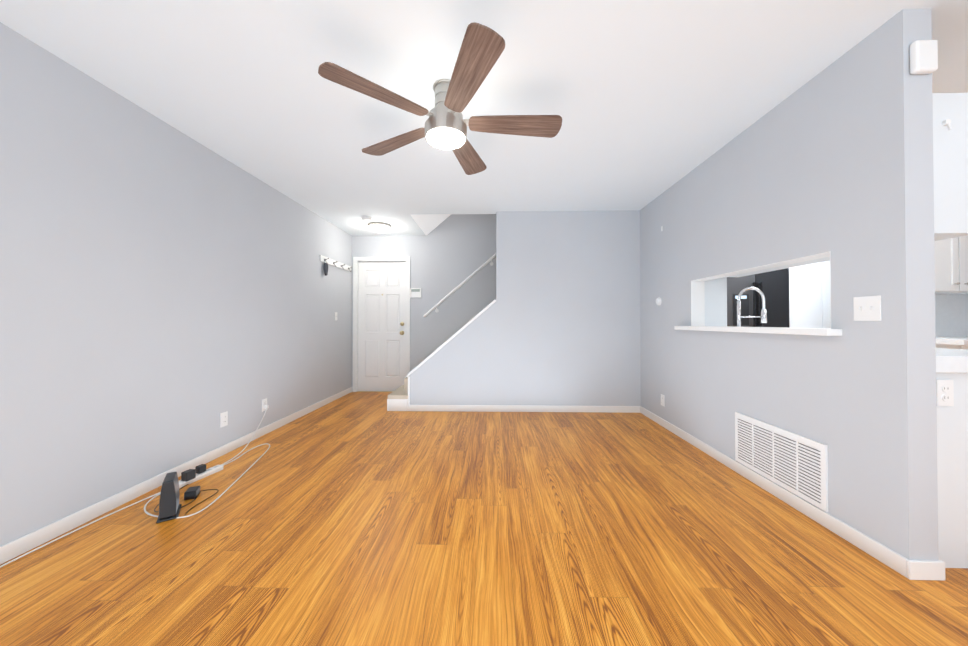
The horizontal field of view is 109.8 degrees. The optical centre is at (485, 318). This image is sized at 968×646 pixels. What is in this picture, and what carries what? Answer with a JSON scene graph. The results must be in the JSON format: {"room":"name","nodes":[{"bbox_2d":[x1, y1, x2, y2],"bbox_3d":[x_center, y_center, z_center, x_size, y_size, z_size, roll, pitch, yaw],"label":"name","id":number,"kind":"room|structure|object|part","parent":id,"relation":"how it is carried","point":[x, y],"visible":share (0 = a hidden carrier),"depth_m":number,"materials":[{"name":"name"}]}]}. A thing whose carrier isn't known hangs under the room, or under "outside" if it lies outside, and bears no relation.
{"room":"living room","nodes":[
{"label":"living room","id":0,"kind":"room"},
{"bbox_2d":[0,22,351,545],"bbox_3d":[-2.237,-0.112,1.995,0.120,2.440,6.910,0,-1,1],"label":"wall","id":1,"kind":"structure","parent":0,"point":[169,294],"depth_m":2.08,"materials":[{"name":"grey paint"}]},
{"bbox_2d":[0,387,351,564],"bbox_3d":[-2.170,1.069,1.996,0.016,0.078,6.640,0,-1,1],"label":"baseboard","id":2,"kind":"structure","parent":1,"relation":"attached to","point":[23,544],"depth_m":2.03,"materials":[{"name":"white wood"}]},
{"bbox_2d":[220,411,227,427],"bbox_3d":[-2.153,0.828,2.801,0.010,0.115,0.070,0,-1,1],"label":"electrical outlet","id":3,"kind":"object","parent":1,"relation":"attached to","point":[223,419],"visible":1,"depth_m":2.79,"materials":[{"name":"white plastic"}]},
{"bbox_2d":[262,398,266,411],"bbox_3d":[-2.142,0.835,3.295,0.010,0.115,0.070,0,-1,1],"label":"electrical outlet","id":4,"kind":"object","parent":1,"relation":"attached to","point":[264,401],"visible":0.75,"depth_m":3.27,"materials":[{"name":"white plastic"}]},
{"bbox_2d":[319,255,351,275],"bbox_3d":[-2.072,-0.684,4.792,0.078,0.252,0.920,0,-1,1],"label":"rail","id":5,"kind":"object","parent":1,"relation":"attached to","point":[327,260],"visible":1,"depth_m":4.59,"materials":[{"name":"silver metal"}]},
{"bbox_2d":[352,214,495,391],"bbox_3d":[1.726,-1.460,5.310,7.647,5.200,0.120,0,-1,1],"label":"wall","id":6,"kind":"structure","parent":0,"point":[449,254],"depth_m":5.30,"materials":[{"name":"grey paint"}]},
{"bbox_2d":[357,391,392,391],"bbox_3d":[-1.627,1.138,5.343,0.770,0.005,0.102,0,-1,1],"label":"door threshold sill","id":7,"kind":"structure","parent":6,"relation":"attached to","point":[374,391],"depth_m":5.31,"materials":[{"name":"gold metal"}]},
{"bbox_2d":[353,257,409,391],"bbox_3d":[-1.628,0.087,5.322,0.894,2.107,0.052,0,-1,1],"label":"door frame","id":8,"kind":"structure","parent":6,"relation":"attached to","point":[355,315],"depth_m":5.30,"materials":[{"name":"white wood"}]},
{"bbox_2d":[358,261,405,390],"bbox_3d":[-1.628,0.117,5.331,0.762,2.035,0.127,0,-1,1],"label":"door","id":9,"kind":"structure","parent":6,"relation":"in","point":[382,328],"depth_m":5.35,"materials":[{"name":"white wood"}]},
{"bbox_2d":[387,399,407,410],"bbox_3d":[-1.071,1.062,4.724,0.251,0.145,1.128,0,-1,1],"label":"trim","id":10,"kind":"structure","parent":6,"relation":"attached to","point":[397,404],"depth_m":4.16,"materials":[{"name":"white wood"}]},
{"bbox_2d":[410,288,420,297],"bbox_3d":[-1.092,-0.402,5.293,0.170,0.145,0.026,0,-1,1],"label":"keypad","id":11,"kind":"object","parent":6,"relation":"attached to","point":[415,292],"visible":1,"depth_m":5.28,"materials":[{"name":"white plastic"}]},
{"bbox_2d":[423,253,495,316],"bbox_3d":[0.445,-1.234,5.235,2.818,2.419,0.085,0,-1,1],"label":"handrail","id":12,"kind":"object","parent":6,"relation":"attached to","point":[459,285],"visible":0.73,"depth_m":5.21,"materials":[{"name":"white wood"}]},
{"bbox_2d":[0,392,967,645],"bbox_3d":[1.645,1.147,1.890,7.887,0.080,6.910,0,-1,1],"label":"floor","id":13,"kind":"structure","parent":0,"point":[359,519],"depth_m":1.58,"materials":[{"name":"laminate"}]},
{"bbox_2d":[0,405,269,567],"bbox_3d":[-1.923,0.956,0.997,0.542,0.284,4.612,0,-1,1],"label":"clutter","id":14,"kind":"object","parent":13,"relation":"on","point":[170,507],"visible":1,"depth_m":1.97,"materials":[{"name":"black plastic"}]},
{"bbox_2d":[221,407,267,464],"bbox_3d":[-2.054,0.980,2.919,0.149,0.263,0.749,0,-1,1],"label":"power cord","id":15,"kind":"object","parent":14,"relation":"attached to","point":[266,408],"depth_m":2.89,"materials":[{"name":"white plastic"}]},
{"bbox_2d":[388,377,407,398],"bbox_3d":[0.342,-0.006,4.704,3.065,2.280,1.122,0,-1,1],"label":"stair","id":16,"kind":"structure","parent":13,"relation":"on","point":[401,392],"depth_m":4.27,"materials":[{"name":"carpet"}]},
{"bbox_2d":[704,277,726,325],"bbox_3d":[2.069,-0.415,3.271,0.204,1.190,0.420,0,-1,1],"label":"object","id":17,"kind":"object","parent":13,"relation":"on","point":[715,289],"depth_m":3.06,"materials":[{"name":"white"}]},
{"bbox_2d":[727,268,788,327],"bbox_3d":[3.506,0.244,4.727,0.800,1.780,0.787,0,-1,1],"label":"refrigerator","id":18,"kind":"object","parent":13,"relation":"on","point":[773,286],"visible":0.35,"depth_m":4.38,"materials":[{"name":"black metal"}]},
{"bbox_2d":[789,261,830,327],"bbox_3d":[3.563,0.070,4.805,2.450,2.130,0.767,0,-1,1],"label":"pantry","id":19,"kind":"object","parent":13,"relation":"on","point":[809,298],"visible":0.06,"depth_m":4.41,"materials":[{"name":"white wood"}]},
{"bbox_2d":[936,373,967,567],"bbox_3d":[2.256,0.680,2.485,0.614,0.865,1.960,0,-1,1],"label":"base cabinet","id":20,"kind":"object","parent":13,"relation":"on","point":[952,452],"depth_m":1.51,"materials":[{"name":"white wood"}]},
{"bbox_2d":[936,380,953,405],"bbox_3d":[2.029,0.328,1.504,0.070,0.115,0.010,0,-1,1],"label":"outlet","id":21,"kind":"object","parent":20,"relation":"attached to","point":[944,392],"visible":0.96,"depth_m":1.50,"materials":[{"name":"white plastic"}]},
{"bbox_2d":[936,348,967,372],"bbox_3d":[2.275,0.210,2.475,0.654,0.075,1.988,0,-1,1],"label":"countertop","id":22,"kind":"structure","parent":20,"relation":"on","point":[951,360],"depth_m":1.49,"materials":[{"name":"stone"}]},
{"bbox_2d":[737,301,766,326],"bbox_3d":[2.162,0.016,2.802,0.246,0.320,0.108,0,-1,1],"label":"kitchen faucet","id":23,"kind":"object","parent":22,"relation":"on","point":[763,316],"visible":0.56,"depth_m":2.77,"materials":[{"name":"silver metal"}]},
{"bbox_2d":[737,287,765,309],"bbox_3d":[2.164,-0.167,2.776,0.221,0.184,0.022,0,-1,1],"label":"faucet spout","id":24,"kind":"object","parent":23,"relation":"attached to","point":[757,290],"visible":0.98,"depth_m":2.77,"materials":[{"name":"silver metal"}]},
{"bbox_2d":[0,0,967,235],"bbox_3d":[1.645,-1.403,1.915,7.887,0.140,6.910,0,-1,1],"label":"ceiling","id":25,"kind":"structure","parent":0,"point":[648,101],"depth_m":1.89,"materials":[{"name":"white paint"}]},
{"bbox_2d":[361,216,371,221],"bbox_3d":[-1.543,-1.290,4.405,0.140,0.038,0.140,0,-1,1],"label":"smoke detector","id":26,"kind":"object","parent":25,"relation":"attached to","point":[366,218],"visible":0.98,"depth_m":4.36,"materials":[{"name":"white plastic"}]},
{"bbox_2d":[368,222,390,232],"bbox_3d":[-1.485,-1.260,4.754,0.310,0.091,0.310,0,-1,1],"label":"light","id":27,"kind":"object","parent":25,"relation":"attached to","point":[380,227],"visible":1,"depth_m":4.66,"materials":[{"name":"white glass"}]},
{"bbox_2d":[411,214,450,234],"bbox_3d":[0.530,-2.622,4.777,2.938,2.634,1.025,0,-1,1],"label":"ceiling slope","id":28,"kind":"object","parent":25,"relation":"attached to","point":[427,224],"visible":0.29,"depth_m":4.97,"materials":[{"name":"white paint"}]},
{"bbox_2d":[318,22,561,174],"bbox_3d":[-0.195,-1.171,1.975,1.272,0.324,1.296,0,-1,1],"label":"fan","id":29,"kind":"object","parent":25,"relation":"hanging from","point":[482,48],"visible":1,"depth_m":1.85,"materials":[{"name":"brown wood"}]},
{"bbox_3d":[-0.540,-1.132,1.706,0.544,0.008,0.166,0,11,-40],"label":"blade","id":30,"kind":"part","parent":29,"relation":"part of","materials":[{"name":"brown wood"}]},
{"bbox_3d":[-0.570,-1.128,2.177,0.544,0.008,0.166,0,11,32],"label":"blade","id":31,"kind":"part","parent":29,"relation":"part of","materials":[{"name":"brown wood"}]},
{"bbox_3d":[-0.231,-1.023,1.961,0.224,0.029,0.224,0,-1,1],"label":"lamp shade","id":32,"kind":"part","parent":29,"relation":"part of","materials":[{"name":"white glass"}]},
{"bbox_3d":[-0.131,-1.126,2.351,0.166,0.008,0.544,-13,-4,14],"label":"blade","id":33,"kind":"part","parent":29,"relation":"part of","materials":[{"name":"brown wood"}]},
{"bbox_3d":[-0.083,-1.133,1.588,0.166,0.008,0.544,13,-5,-21],"label":"blade","id":34,"kind":"part","parent":29,"relation":"part of","materials":[{"name":"brown wood"}]},
{"bbox_3d":[0.170,-1.129,1.988,0.544,0.008,0.166,0,-13,-4],"label":"blade","id":35,"kind":"part","parent":29,"relation":"part of","materials":[{"name":"brown wood"}]},
{"bbox_2d":[410,210,640,405],"bbox_3d":[0.467,-0.091,4.191,2.798,2.440,0.100,0,-1,1],"label":"wall","id":36,"kind":"structure","parent":0,"point":[557,323],"depth_m":4.13,"materials":[{"name":"grey paint"}]},
{"bbox_2d":[406,300,495,410],"bbox_3d":[-0.421,0.448,4.207,1.096,1.364,0.144,0,-1,1],"label":"trim","id":37,"kind":"structure","parent":36,"relation":"attached to","point":[450,338],"depth_m":4.14,"materials":[{"name":"white wood"}]},
{"bbox_2d":[409,405,640,412],"bbox_3d":[0.465,1.090,4.122,2.798,0.078,0.013,0,-1,1],"label":"baseboard","id":38,"kind":"structure","parent":36,"relation":"attached to","point":[449,408],"depth_m":4.12,"materials":[{"name":"white wood"}]},
{"bbox_2d":[640,9,937,559],"bbox_3d":[1.906,-0.099,3.344,0.120,2.440,3.775,0,-1,1],"label":"wall","id":39,"kind":"structure","parent":0,"point":[835,158],"depth_m":1.75,"materials":[{"name":"grey paint"}]},
{"bbox_2d":[656,297,660,304],"bbox_3d":[1.841,-0.186,3.634,0.024,0.090,0.090,0,-1,1],"label":"thermostat","id":40,"kind":"object","parent":39,"relation":"attached to","point":[658,300],"visible":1,"depth_m":3.61,"materials":[{"name":"white plastic"}]},
{"bbox_2d":[661,394,664,406],"bbox_3d":[1.846,0.853,3.560,0.010,0.115,0.070,0,-1,1],"label":"electrical outlet","id":41,"kind":"object","parent":39,"relation":"attached to","point":[662,400],"visible":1,"depth_m":3.54,"materials":[{"name":"white plastic"}]},
{"bbox_2d":[674,326,841,335],"bbox_3d":[1.857,0.077,2.458,0.215,0.035,1.466,0,-1,1],"label":"sill","id":42,"kind":"structure","parent":39,"relation":"attached to","point":[809,331],"depth_m":2.10,"materials":[{"name":"white wood"}]},
{"bbox_2d":[691,251,830,325],"bbox_3d":[1.884,-0.143,2.417,0.118,0.410,1.270,0,-1,1],"label":"window frame","id":43,"kind":"structure","parent":39,"relation":"attached to","point":[697,302],"depth_m":3.04,"materials":[{"name":"white wood"}]},
{"bbox_2d":[735,412,827,511],"bbox_3d":[1.811,0.849,2.138,0.013,0.350,0.676,0,-1,1],"label":"air vent","id":44,"kind":"object","parent":39,"relation":"in","point":[796,464],"visible":0.98,"depth_m":2.05,"materials":[{"name":"white plastic"}]},
{"bbox_2d":[640,407,923,579],"bbox_3d":[1.824,1.076,2.753,0.016,0.078,2.638,0,-1,1],"label":"baseboard","id":45,"kind":"structure","parent":39,"relation":"attached to","point":[914,569],"depth_m":1.86,"materials":[{"name":"white wood"}]},
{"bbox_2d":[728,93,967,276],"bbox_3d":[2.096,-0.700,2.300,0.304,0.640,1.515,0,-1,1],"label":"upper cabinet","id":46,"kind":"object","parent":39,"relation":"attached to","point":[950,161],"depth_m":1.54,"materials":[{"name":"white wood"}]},
{"bbox_2d":[942,119,950,129],"bbox_3d":[2.080,-0.873,1.532,0.023,0.053,0.024,0,-1,1],"label":"hook","id":47,"kind":"object","parent":46,"relation":"attached to","point":[947,122],"visible":0.94,"depth_m":1.53,"materials":[{"name":"white plastic"}]},
{"bbox_2d":[853,295,881,320],"bbox_3d":[1.796,-0.048,1.609,0.017,0.116,0.116,0,-1,1],"label":"light switch","id":48,"kind":"object","parent":39,"relation":"attached to","point":[867,308],"visible":1,"depth_m":1.60,"materials":[{"name":"white plastic"}]},
{"bbox_2d":[910,40,937,73],"bbox_3d":[1.866,-1.115,1.451,0.093,0.135,0.032,0,-1,1],"label":"detector","id":49,"kind":"object","parent":39,"relation":"attached to","point":[923,56],"visible":1,"depth_m":1.44,"materials":[{"name":"white plastic"}]},
{"bbox_2d":[934,235,967,293],"bbox_3d":[4.212,-0.704,3.304,0.420,0.910,0.332,0,-1,1],"label":"upper cabinet","id":50,"kind":"object","parent":0,"relation":"attached to","point":[951,261],"depth_m":3.14,"materials":[{"name":"white wood"}]},
{"bbox_2d":[935,294,967,344],"bbox_3d":[4.714,-0.014,3.132,1.470,0.475,0.637,0,-1,1],"label":"backsplash","id":51,"kind":"structure","parent":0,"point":[951,319],"depth_m":3.44,"materials":[{"name":"stone"}]},
{"bbox_2d":[936,344,967,349],"bbox_3d":[4.724,0.671,3.141,1.450,0.895,0.608,0,-1,1],"label":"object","id":52,"kind":"object","parent":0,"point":[965,347],"depth_m":2.91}
]}

